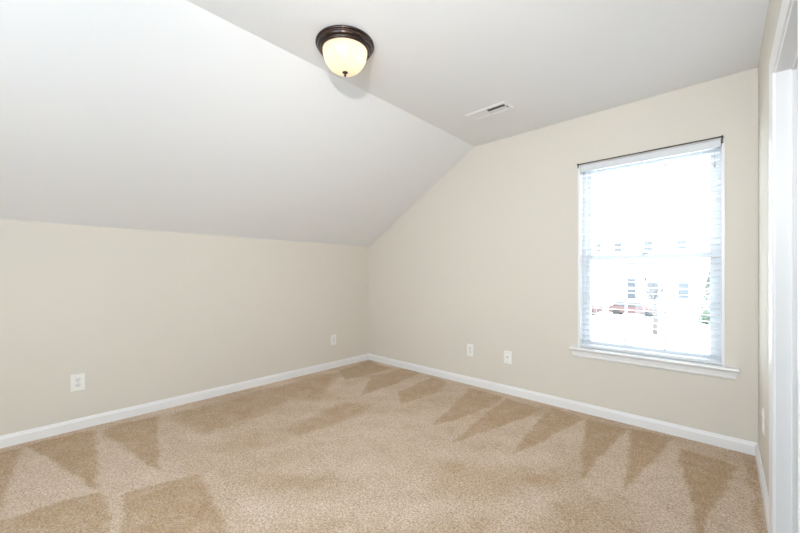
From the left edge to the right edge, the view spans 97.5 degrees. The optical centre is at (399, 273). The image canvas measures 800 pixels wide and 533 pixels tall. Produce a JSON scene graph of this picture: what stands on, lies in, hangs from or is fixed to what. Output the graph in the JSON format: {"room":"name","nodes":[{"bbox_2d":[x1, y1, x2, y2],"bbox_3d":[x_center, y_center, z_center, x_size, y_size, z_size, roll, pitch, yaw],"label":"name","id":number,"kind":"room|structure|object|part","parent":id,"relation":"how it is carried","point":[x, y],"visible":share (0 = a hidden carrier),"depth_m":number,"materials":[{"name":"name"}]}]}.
{"room":"empty bedroom","nodes":[
{"label":"empty bedroom","id":0,"kind":"room"},
{"bbox_2d":[0,219,368,435],"bbox_3d":[-2.001,0.445,3.075,0.140,1.800,4.500,0,0,43],"label":"wall","id":1,"kind":"structure","parent":0,"point":[147,316],"depth_m":2.91,"materials":[{"name":"beige paint"}]},
{"bbox_2d":[71,373,84,391],"bbox_3d":[-2.365,0.800,2.574,0.008,0.122,0.078,0,0,43],"label":"wall outlet","id":2,"kind":"object","parent":1,"relation":"attached to","point":[77,380],"visible":1,"depth_m":2.57,"materials":[{"name":"white plastic"}]},
{"bbox_2d":[0,353,368,448],"bbox_3d":[-1.944,1.110,3.023,0.014,0.089,4.500,0,0,43],"label":"baseboard","id":3,"kind":"structure","parent":1,"relation":"attached to","point":[7,440],"depth_m":2.91,"materials":[{"name":"white wood"}]},
{"bbox_2d":[331,334,335,344],"bbox_3d":[-0.805,0.805,4.255,0.008,0.122,0.078,0,0,43],"label":"wall outlet","id":4,"kind":"object","parent":1,"relation":"attached to","point":[333,337],"visible":1,"depth_m":4.25,"materials":[{"name":"white plastic"}]},
{"bbox_2d":[0,0,474,246],"bbox_3d":[-1.409,-0.844,2.527,1.754,1.142,4.500,0,0,43],"label":"ceiling","id":5,"kind":"structure","parent":0,"point":[151,115],"depth_m":2.27,"materials":[{"name":"white paint"}]},
{"bbox_2d":[0,360,767,532],"bbox_3d":[-0.651,1.145,1.824,3.740,0.002,4.700,0,0,43],"label":"floor","id":6,"kind":"structure","parent":0,"point":[367,446],"depth_m":2.04,"materials":[{"name":"beige carpet"}]},
{"bbox_2d":[187,0,768,145],"bbox_3d":[0.019,-1.355,1.203,2.141,0.120,4.500,0,0,43],"label":"ceiling","id":7,"kind":"structure","parent":0,"point":[439,62],"depth_m":2.02,"materials":[{"name":"white paint"}]},
{"bbox_2d":[315,25,373,76],"bbox_3d":[-0.311,-1.204,1.986,0.328,0.182,0.328,0,0,43],"label":"ceiling lamp","id":8,"kind":"object","parent":7,"relation":"attached to","point":[345,49],"visible":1,"depth_m":1.90,"materials":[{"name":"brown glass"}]},
{"bbox_3d":[-0.311,-1.196,1.986,0.249,0.118,0.249,0,0,43],"label":"lamp shade","id":9,"kind":"part","parent":8,"relation":"part of","materials":[{"name":"white glass"}]},
{"bbox_2d":[465,101,513,120],"bbox_3d":[0.712,-1.288,2.805,0.350,0.014,0.152,0,0,43],"label":"ceiling vent","id":10,"kind":"object","parent":7,"relation":"in","point":[503,106],"visible":1,"depth_m":2.79,"materials":[{"name":"white metal"}]},
{"bbox_3d":[0.783,-1.294,2.770,0.144,0.001,0.053,0,0,43],"label":"damper blade","id":11,"kind":"part","parent":10,"relation":"part of","materials":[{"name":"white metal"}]},
{"bbox_2d":[369,67,757,442],"bbox_3d":[0.963,-0.075,3.492,3.920,2.840,0.140,0,0,43],"label":"wall","id":12,"kind":"structure","parent":0,"point":[486,258],"depth_m":3.10,"materials":[{"name":"beige paint"}]},
{"bbox_2d":[467,344,473,356],"bbox_3d":[0.723,0.790,3.613,0.078,0.122,0.008,0,0,43],"label":"wall outlet","id":13,"kind":"object","parent":12,"relation":"attached to","point":[470,347],"visible":1,"depth_m":3.61,"materials":[{"name":"white plastic"}]},
{"bbox_2d":[504,350,511,363],"bbox_3d":[1.021,0.797,3.331,0.078,0.122,0.016,0,0,43],"label":"cable jack plate","id":14,"kind":"object","parent":12,"relation":"attached to","point":[507,354],"visible":1,"depth_m":3.33,"materials":[{"name":"white plastic"}]},
{"bbox_2d":[368,354,756,455],"bbox_3d":[0.910,1.110,3.435,3.640,0.089,0.014,0,0,43],"label":"baseboard","id":15,"kind":"structure","parent":12,"relation":"attached to","point":[744,446],"depth_m":2.82,"materials":[{"name":"white wood"}]},
{"bbox_2d":[569,137,739,379],"bbox_3d":[1.842,-0.105,2.635,1.019,1.593,0.200,0,0,43],"label":"window","id":16,"kind":"structure","parent":12,"relation":"in","point":[718,371],"depth_m":2.59,"materials":[{"name":"white wood"}]},
{"bbox_2d":[577,135,722,167],"bbox_3d":[1.800,-0.884,2.609,0.892,0.050,0.016,0,0,43],"label":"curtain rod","id":17,"kind":"object","parent":16,"relation":"attached to","point":[721,136],"visible":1,"depth_m":2.54,"materials":[{"name":"brown metal"}]},
{"bbox_2d":[580,139,720,364],"bbox_3d":[1.826,-0.140,2.631,0.863,1.499,0.076,0,0,43],"label":"window blind","id":18,"kind":"object","parent":16,"relation":"attached to","point":[715,144],"visible":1,"depth_m":2.60,"materials":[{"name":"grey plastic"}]},
{"bbox_3d":[1.596,-0.127,2.858,0.002,1.444,0.055,0,0,43],"label":"ladder cord","id":19,"kind":"part","parent":18,"relation":"part of","materials":[{"name":"white fabric"}]},
{"bbox_3d":[1.834,-0.127,2.637,0.002,1.444,0.055,0,0,43],"label":"ladder cord","id":20,"kind":"part","parent":18,"relation":"part of","materials":[{"name":"white fabric"}]},
{"bbox_3d":[1.833,0.598,2.638,0.863,0.023,0.056,0,0,43],"label":"rail","id":21,"kind":"part","parent":18,"relation":"part of","materials":[{"name":"white plastic"}]},
{"bbox_3d":[2.072,-0.127,2.416,0.002,1.444,0.055,0,0,43],"label":"ladder cord","id":22,"kind":"part","parent":18,"relation":"part of","materials":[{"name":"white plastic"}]},
{"bbox_3d":[1.871,0.223,2.679,0.813,0.742,0.026,0,0,43],"label":"sash","id":23,"kind":"part","parent":16,"relation":"part of","materials":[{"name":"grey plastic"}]},
{"bbox_3d":[1.890,-0.490,2.700,0.813,0.755,0.026,0,0,43],"label":"sash","id":24,"kind":"part","parent":16,"relation":"part of","materials":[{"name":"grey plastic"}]},
{"bbox_2d":[758,0,781,495],"bbox_3d":[0.762,-0.025,0.514,0.115,2.740,4.500,0,0,43],"label":"wall","id":25,"kind":"structure","parent":0,"point":[774,6],"depth_m":1.85,"materials":[{"name":"beige paint"}]},
{"bbox_2d":[755,443,768,532],"bbox_3d":[1.923,1.110,1.861,0.014,0.089,0.946,0,0,43],"label":"baseboard","id":26,"kind":"structure","parent":25,"relation":"attached to","point":[765,498],"depth_m":1.80,"materials":[{"name":"white wood"}]},
{"bbox_2d":[762,408,763,434],"bbox_3d":[1.946,0.793,1.881,0.008,0.122,0.078,0,0,43],"label":"wall outlet","id":27,"kind":"object","parent":25,"relation":"attached to","point":[762,408],"visible":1,"depth_m":1.87,"materials":[{"name":"white plastic"}]},
{"bbox_2d":[769,0,799,532],"bbox_3d":[1.357,0.126,1.166,0.128,2.057,0.839,0,0,43],"label":"door","id":28,"kind":"structure","parent":25,"relation":"in","point":[784,64],"depth_m":1.43,"materials":[{"name":"white wood"}]},
{"label":"outside","id":29,"kind":"structure","parent":0,"visible":0},
{"bbox_2d":[591,312,709,352],"bbox_3d":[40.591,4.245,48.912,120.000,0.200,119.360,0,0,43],"label":"ground","id":30,"kind":"structure","parent":29,"point":[599,316],"depth_m":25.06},
{"bbox_2d":[591,304,602,314],"bbox_3d":[18.211,3.415,35.951,4.200,1.459,1.760,0,0,43],"label":"parked car","id":31,"kind":"object","parent":30,"relation":"on","point":[593,310],"visible":0.21,"depth_m":34.26,"materials":[{"name":"red paint"}]},
{"bbox_2d":[608,302,658,316],"bbox_3d":[22.468,3.415,33.777,3.900,1.459,1.760,0,0,43],"label":"parked car","id":32,"kind":"object","parent":30,"relation":"on","point":[614,306],"visible":0.65,"depth_m":33.27,"materials":[{"name":"red paint"}]},
{"bbox_2d":[591,194,709,318],"bbox_3d":[23.430,-1.955,42.022,22.800,12.200,9.800,0,0,43],"label":"house","id":33,"kind":"structure","parent":30,"relation":"on","point":[606,275],"depth_m":34.84,"materials":[{"name":"white"}]},
{"bbox_3d":[22.726,-2.795,36.585,0.680,0.950,0.030,0,0,43],"label":"pane","id":34,"kind":"part","parent":33,"relation":"part of","materials":[{"name":"clear glass"}]},
{"bbox_3d":[23.526,1.555,35.844,1.020,2.040,0.030,0,0,43],"label":"pane","id":35,"kind":"part","parent":33,"relation":"part of","materials":[{"name":"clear glass"}]},
{"bbox_3d":[24.626,-2.725,34.825,0.750,1.020,0.030,0,0,43],"label":"pane","id":36,"kind":"part","parent":33,"relation":"part of","materials":[{"name":"clear glass"}]},
{"bbox_3d":[26.569,-2.725,33.023,0.680,0.820,0.030,0,0,43],"label":"pane","id":37,"kind":"part","parent":33,"relation":"part of","materials":[{"name":"clear glass"}]},
{"bbox_3d":[26.635,1.485,32.962,0.750,1.700,0.030,0,0,43],"label":"pane","id":38,"kind":"part","parent":33,"relation":"part of","materials":[{"name":"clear glass"}]},
{"bbox_2d":[631,260,678,334],"bbox_3d":[17.345,1.361,23.649,2.832,5.586,2.999,0,0,-34],"label":"bare tree","id":39,"kind":"object","parent":30,"relation":"on","point":[651,296],"visible":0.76,"depth_m":23.91,"materials":[{"name":"grey plant"}]},
{"bbox_2d":[697,309,709,324],"bbox_3d":[24.971,3.516,28.566,1.268,1.256,1.286,0,0,43],"label":"shrub","id":40,"kind":"object","parent":30,"relation":"on","point":[706,311],"visible":0.67,"depth_m":28.43,"materials":[{"name":"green plant"}]},
{"bbox_2d":[699,271,709,317],"bbox_3d":[26.533,1.848,29.949,1.721,4.594,1.667,0,0,43],"label":"evergreen tree","id":41,"kind":"object","parent":30,"relation":"on","point":[708,278],"visible":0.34,"depth_m":30.04,"materials":[{"name":"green plant"}]}
]}

